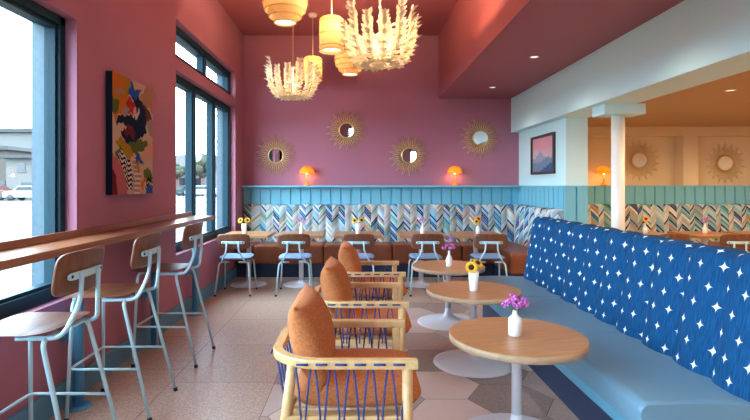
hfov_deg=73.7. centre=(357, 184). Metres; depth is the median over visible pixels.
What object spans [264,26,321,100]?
chandelier
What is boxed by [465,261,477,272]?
sunflower
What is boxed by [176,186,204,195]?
car
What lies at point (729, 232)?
square table
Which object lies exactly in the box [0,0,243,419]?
wall
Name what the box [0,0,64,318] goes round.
window
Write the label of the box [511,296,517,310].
flower sprig
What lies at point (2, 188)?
car
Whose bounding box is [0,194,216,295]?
ground
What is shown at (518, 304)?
flower sprig
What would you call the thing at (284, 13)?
pendant lamp
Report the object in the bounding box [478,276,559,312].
seat cushion
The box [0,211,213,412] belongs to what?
countertop
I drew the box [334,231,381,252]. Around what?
square table
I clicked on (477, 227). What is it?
vase
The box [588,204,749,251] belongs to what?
banquette
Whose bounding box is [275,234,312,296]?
dining chair
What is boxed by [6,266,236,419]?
baseboard
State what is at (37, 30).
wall
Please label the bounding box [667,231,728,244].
square table
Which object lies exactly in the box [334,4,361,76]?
pendant lamp
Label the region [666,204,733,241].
cushion
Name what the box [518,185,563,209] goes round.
trim
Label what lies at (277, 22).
diffuser
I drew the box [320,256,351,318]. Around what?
pillow
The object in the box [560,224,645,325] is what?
cushion
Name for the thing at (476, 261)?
sunflower
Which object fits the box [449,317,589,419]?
round table
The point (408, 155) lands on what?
mirror
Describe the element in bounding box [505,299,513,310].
flower sprig
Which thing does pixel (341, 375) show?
seat cushion
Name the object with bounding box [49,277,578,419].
floor
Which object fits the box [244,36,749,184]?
wall
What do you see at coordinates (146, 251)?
bar stool
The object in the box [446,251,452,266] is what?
vase
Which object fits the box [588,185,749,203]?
trim
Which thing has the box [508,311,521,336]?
vase
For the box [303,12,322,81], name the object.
pendant lamp
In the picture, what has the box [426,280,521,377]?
round table
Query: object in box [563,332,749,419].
seat cushion
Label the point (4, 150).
building
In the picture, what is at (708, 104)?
ceiling
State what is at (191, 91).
window
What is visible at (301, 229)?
vase
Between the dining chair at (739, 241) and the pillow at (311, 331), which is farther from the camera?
the dining chair at (739, 241)
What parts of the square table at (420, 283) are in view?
stem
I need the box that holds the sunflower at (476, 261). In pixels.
[474,259,482,272]
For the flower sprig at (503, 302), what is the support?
in the vase at (514, 321)
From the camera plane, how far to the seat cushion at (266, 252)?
7.66 m
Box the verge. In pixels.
[0,201,216,216]
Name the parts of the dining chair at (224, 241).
leg, leg, mounting plate, backrest, seat, leg, leg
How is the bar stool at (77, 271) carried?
on the floor
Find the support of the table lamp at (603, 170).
on the wall at (396, 103)
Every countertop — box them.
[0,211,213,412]
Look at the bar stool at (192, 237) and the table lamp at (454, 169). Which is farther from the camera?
the table lamp at (454, 169)
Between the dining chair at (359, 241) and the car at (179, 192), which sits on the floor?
the dining chair at (359, 241)
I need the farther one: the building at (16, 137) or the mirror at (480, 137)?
the building at (16, 137)
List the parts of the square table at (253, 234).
stem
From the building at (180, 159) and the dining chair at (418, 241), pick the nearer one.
the dining chair at (418, 241)
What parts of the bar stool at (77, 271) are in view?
leg, seat, leg, backrest, mounting plate, leg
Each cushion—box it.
[237,242,259,263]
[244,204,260,241]
[254,241,324,263]
[260,204,325,241]
[295,348,420,406]
[324,241,391,262]
[325,204,390,241]
[329,308,411,334]
[352,277,407,297]
[390,204,455,241]
[391,241,461,263]
[455,204,517,241]
[456,241,519,263]
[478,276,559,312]
[493,245,527,274]
[504,297,619,332]
[523,217,583,295]
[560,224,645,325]
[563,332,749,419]
[588,204,603,226]
[602,204,668,232]
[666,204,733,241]
[696,241,749,251]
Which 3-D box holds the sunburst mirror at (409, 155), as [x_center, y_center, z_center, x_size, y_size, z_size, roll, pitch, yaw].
[0.850,-0.490,8.286,0.673,0.680,0.022,0,0,0]
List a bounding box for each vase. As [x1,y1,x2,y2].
[242,223,246,233]
[299,223,303,233]
[355,223,360,233]
[420,223,424,233]
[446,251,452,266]
[468,271,478,291]
[476,223,479,233]
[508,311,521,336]
[642,223,647,233]
[702,223,707,233]
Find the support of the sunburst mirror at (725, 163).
attached to the wall at (396, 103)
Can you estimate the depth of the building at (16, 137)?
74.01 m
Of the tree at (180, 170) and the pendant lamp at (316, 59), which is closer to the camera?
the pendant lamp at (316, 59)
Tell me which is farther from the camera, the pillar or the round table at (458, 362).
the pillar
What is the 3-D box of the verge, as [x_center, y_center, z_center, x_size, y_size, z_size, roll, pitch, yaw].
[-46.750,1.525,36.000,86.500,0.050,24.000,0,0,0]
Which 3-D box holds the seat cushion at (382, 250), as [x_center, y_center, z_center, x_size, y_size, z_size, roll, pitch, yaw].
[0.000,1.067,7.930,1.054,0.295,0.540,0,0,0]
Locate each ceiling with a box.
[217,0,456,35]
[438,0,683,97]
[588,70,749,126]
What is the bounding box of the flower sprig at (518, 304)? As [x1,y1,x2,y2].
[513,302,521,310]
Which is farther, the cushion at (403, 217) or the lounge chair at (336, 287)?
the cushion at (403, 217)
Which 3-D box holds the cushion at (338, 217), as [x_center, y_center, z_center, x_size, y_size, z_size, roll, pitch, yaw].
[0.000,0.620,8.194,1.060,0.620,0.164,0,0,0]
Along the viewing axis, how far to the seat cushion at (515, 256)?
6.82 m
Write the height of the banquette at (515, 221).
1.110 m
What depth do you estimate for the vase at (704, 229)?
7.07 m
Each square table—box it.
[225,231,275,287]
[274,231,325,287]
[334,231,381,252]
[396,231,447,287]
[448,231,498,280]
[636,231,666,234]
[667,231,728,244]
[722,231,749,233]
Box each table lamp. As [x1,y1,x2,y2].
[300,166,313,184]
[447,166,461,184]
[596,166,610,184]
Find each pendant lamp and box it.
[262,0,307,26]
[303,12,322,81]
[319,0,343,54]
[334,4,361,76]
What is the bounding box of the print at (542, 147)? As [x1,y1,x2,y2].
[533,135,551,171]
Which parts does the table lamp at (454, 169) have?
lamp shade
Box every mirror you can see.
[256,135,295,175]
[268,147,283,163]
[326,110,366,150]
[339,122,354,137]
[389,135,428,175]
[401,147,416,163]
[461,119,499,156]
[472,130,488,145]
[625,142,658,178]
[706,143,744,182]
[717,155,733,170]
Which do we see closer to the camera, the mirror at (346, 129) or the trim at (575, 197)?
the trim at (575, 197)
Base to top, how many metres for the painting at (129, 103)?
0.930 m
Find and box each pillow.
[288,284,334,391]
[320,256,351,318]
[338,240,361,288]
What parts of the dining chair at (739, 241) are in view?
mounting plate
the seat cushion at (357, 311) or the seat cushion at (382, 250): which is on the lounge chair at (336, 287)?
the seat cushion at (357, 311)
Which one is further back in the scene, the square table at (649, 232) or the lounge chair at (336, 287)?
the square table at (649, 232)
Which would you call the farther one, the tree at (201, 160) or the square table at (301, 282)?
the tree at (201, 160)
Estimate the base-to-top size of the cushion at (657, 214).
0.620 m
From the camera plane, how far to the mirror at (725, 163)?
8.50 m
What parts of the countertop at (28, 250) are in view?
post, post, post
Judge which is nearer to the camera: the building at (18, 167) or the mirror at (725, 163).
the mirror at (725, 163)
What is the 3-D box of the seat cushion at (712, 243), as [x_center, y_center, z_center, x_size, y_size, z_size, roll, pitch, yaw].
[5.610,1.067,7.930,1.054,0.295,0.540,0,0,0]
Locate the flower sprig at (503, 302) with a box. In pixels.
[501,300,512,312]
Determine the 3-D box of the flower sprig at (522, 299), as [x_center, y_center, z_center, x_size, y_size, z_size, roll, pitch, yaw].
[0.895,0.672,2.743,0.061,0.116,0.043,0,0,0]
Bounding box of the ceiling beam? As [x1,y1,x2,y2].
[511,0,749,132]
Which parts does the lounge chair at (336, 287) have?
arm rail, rail, leg, leg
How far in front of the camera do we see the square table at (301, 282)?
7.11 m
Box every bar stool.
[0,246,117,419]
[64,232,177,419]
[131,222,215,367]
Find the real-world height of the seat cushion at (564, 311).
0.145 m
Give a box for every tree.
[176,162,184,194]
[196,153,216,185]
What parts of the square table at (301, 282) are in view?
stem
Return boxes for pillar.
[611,115,624,230]
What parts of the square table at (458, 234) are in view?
stem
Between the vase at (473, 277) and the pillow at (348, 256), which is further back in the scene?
the pillow at (348, 256)
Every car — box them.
[0,186,11,200]
[2,186,31,200]
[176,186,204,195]
[184,186,216,196]
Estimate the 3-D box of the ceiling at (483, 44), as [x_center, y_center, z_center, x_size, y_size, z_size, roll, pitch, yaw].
[2.153,-2.058,2.650,1.634,1.244,11.300,0,0,0]
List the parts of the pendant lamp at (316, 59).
lamp shade, cord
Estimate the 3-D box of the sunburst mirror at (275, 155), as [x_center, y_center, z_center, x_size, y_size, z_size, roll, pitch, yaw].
[-1.363,-0.490,8.286,0.673,0.680,0.022,0,0,0]
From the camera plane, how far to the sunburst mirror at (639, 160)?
8.50 m
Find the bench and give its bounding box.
[478,217,749,419]
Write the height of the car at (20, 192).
1.474 m
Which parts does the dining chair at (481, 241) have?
seat, backrest, mounting plate, leg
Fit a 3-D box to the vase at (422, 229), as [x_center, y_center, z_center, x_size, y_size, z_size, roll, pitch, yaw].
[0.915,0.614,7.090,0.065,0.152,0.065,0,0,0]
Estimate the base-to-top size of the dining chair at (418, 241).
0.797 m
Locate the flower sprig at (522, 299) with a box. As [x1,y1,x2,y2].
[517,297,527,311]
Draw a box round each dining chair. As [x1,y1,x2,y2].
[214,234,256,296]
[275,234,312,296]
[342,234,374,271]
[406,234,444,296]
[468,234,507,280]
[661,234,689,239]
[719,234,749,250]
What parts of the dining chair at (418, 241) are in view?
leg, leg, seat, backrest, mounting plate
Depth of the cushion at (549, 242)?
4.79 m
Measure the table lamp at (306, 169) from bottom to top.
0.320 m
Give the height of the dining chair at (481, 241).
0.797 m
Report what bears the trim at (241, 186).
attached to the wall at (396, 103)
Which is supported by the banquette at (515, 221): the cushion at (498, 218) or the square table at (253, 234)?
the cushion at (498, 218)
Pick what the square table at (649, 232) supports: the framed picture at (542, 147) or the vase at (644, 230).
the vase at (644, 230)
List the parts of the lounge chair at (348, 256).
arm rail, leg, leg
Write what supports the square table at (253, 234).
on the floor
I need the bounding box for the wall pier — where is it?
[519,117,587,185]
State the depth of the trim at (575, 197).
6.40 m
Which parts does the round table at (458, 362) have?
stem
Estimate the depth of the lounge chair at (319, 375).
2.29 m
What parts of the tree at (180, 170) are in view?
crown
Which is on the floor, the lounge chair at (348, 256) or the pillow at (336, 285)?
the lounge chair at (348, 256)
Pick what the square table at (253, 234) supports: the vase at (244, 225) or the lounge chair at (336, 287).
the vase at (244, 225)
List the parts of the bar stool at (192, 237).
leg, leg, seat, leg, backrest, mounting plate, leg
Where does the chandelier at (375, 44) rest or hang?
hanging from the ceiling at (249, 16)
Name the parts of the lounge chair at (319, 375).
leg, rail, rail, arm rail, leg, leg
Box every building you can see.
[0,128,31,148]
[0,146,31,198]
[0,155,31,199]
[176,154,216,188]
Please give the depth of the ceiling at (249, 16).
7.27 m
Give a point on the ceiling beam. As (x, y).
(692, 43)
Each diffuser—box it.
[275,20,294,24]
[323,49,339,50]
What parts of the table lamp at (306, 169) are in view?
lamp shade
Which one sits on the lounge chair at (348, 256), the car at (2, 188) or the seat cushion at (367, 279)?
the seat cushion at (367, 279)
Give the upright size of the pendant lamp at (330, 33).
1.016 m
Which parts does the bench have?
rail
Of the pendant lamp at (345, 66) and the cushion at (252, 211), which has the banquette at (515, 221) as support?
the cushion at (252, 211)
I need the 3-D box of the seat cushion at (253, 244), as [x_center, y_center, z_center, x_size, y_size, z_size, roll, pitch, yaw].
[-1.734,1.067,7.930,0.262,0.295,0.540,0,0,0]
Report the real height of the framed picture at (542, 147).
0.565 m
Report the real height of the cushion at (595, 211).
0.620 m
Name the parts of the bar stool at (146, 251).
leg, leg, seat, leg, backrest, mounting plate, leg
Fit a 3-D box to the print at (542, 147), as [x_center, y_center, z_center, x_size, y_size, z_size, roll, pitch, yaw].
[2.658,-0.438,7.195,0.001,0.495,0.820,0,0,0]
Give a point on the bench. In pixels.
(665, 321)
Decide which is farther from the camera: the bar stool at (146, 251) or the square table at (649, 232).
the square table at (649, 232)
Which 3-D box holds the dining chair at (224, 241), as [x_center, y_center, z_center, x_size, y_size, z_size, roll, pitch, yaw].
[-1.600,1.024,6.595,0.479,0.797,0.479,0,0,0]
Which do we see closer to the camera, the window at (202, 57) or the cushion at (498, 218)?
the window at (202, 57)
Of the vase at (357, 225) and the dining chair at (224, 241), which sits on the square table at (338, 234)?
the vase at (357, 225)
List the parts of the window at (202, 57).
sash, sash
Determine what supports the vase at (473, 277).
on the round table at (458, 362)
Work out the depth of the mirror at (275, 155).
8.28 m
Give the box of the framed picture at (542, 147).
[530,132,555,174]
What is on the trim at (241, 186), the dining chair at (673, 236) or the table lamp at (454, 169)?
the table lamp at (454, 169)
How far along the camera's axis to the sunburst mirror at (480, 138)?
8.29 m
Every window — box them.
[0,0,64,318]
[176,25,230,94]
[176,74,230,251]
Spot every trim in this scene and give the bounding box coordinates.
[241,186,519,186]
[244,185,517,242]
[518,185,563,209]
[564,186,588,223]
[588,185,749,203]
[592,103,645,116]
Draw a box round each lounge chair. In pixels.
[270,284,420,419]
[314,256,411,351]
[336,240,407,333]
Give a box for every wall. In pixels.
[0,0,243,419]
[0,5,221,285]
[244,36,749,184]
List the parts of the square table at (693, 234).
stem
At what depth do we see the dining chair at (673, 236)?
6.38 m
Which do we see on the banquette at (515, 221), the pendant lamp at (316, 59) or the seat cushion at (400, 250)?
the seat cushion at (400, 250)
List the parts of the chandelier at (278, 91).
chain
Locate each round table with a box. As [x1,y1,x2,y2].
[412,260,484,330]
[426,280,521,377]
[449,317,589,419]
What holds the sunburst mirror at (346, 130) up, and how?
attached to the wall at (396, 103)
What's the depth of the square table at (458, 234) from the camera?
7.11 m
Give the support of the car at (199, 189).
on the ground
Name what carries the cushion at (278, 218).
on the banquette at (515, 221)
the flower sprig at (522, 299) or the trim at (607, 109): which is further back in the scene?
the trim at (607, 109)
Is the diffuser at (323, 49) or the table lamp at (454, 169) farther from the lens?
the table lamp at (454, 169)
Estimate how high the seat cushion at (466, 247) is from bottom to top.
0.295 m
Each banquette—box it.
[237,204,563,276]
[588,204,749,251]
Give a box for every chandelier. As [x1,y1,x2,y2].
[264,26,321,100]
[339,0,421,71]
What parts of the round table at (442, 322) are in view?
stem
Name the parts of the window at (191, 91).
sash, sash, sash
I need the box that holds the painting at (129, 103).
[106,71,152,194]
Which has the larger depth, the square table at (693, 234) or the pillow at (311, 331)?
the square table at (693, 234)
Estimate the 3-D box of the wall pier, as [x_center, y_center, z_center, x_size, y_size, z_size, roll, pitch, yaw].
[2.810,0.275,7.360,0.280,2.290,1.880,0,0,0]
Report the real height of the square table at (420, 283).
0.730 m
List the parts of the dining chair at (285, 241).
leg, leg, mounting plate, backrest, seat, leg, leg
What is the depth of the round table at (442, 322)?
5.08 m
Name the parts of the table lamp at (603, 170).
lamp shade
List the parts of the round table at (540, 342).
stem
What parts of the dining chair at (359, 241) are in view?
backrest, mounting plate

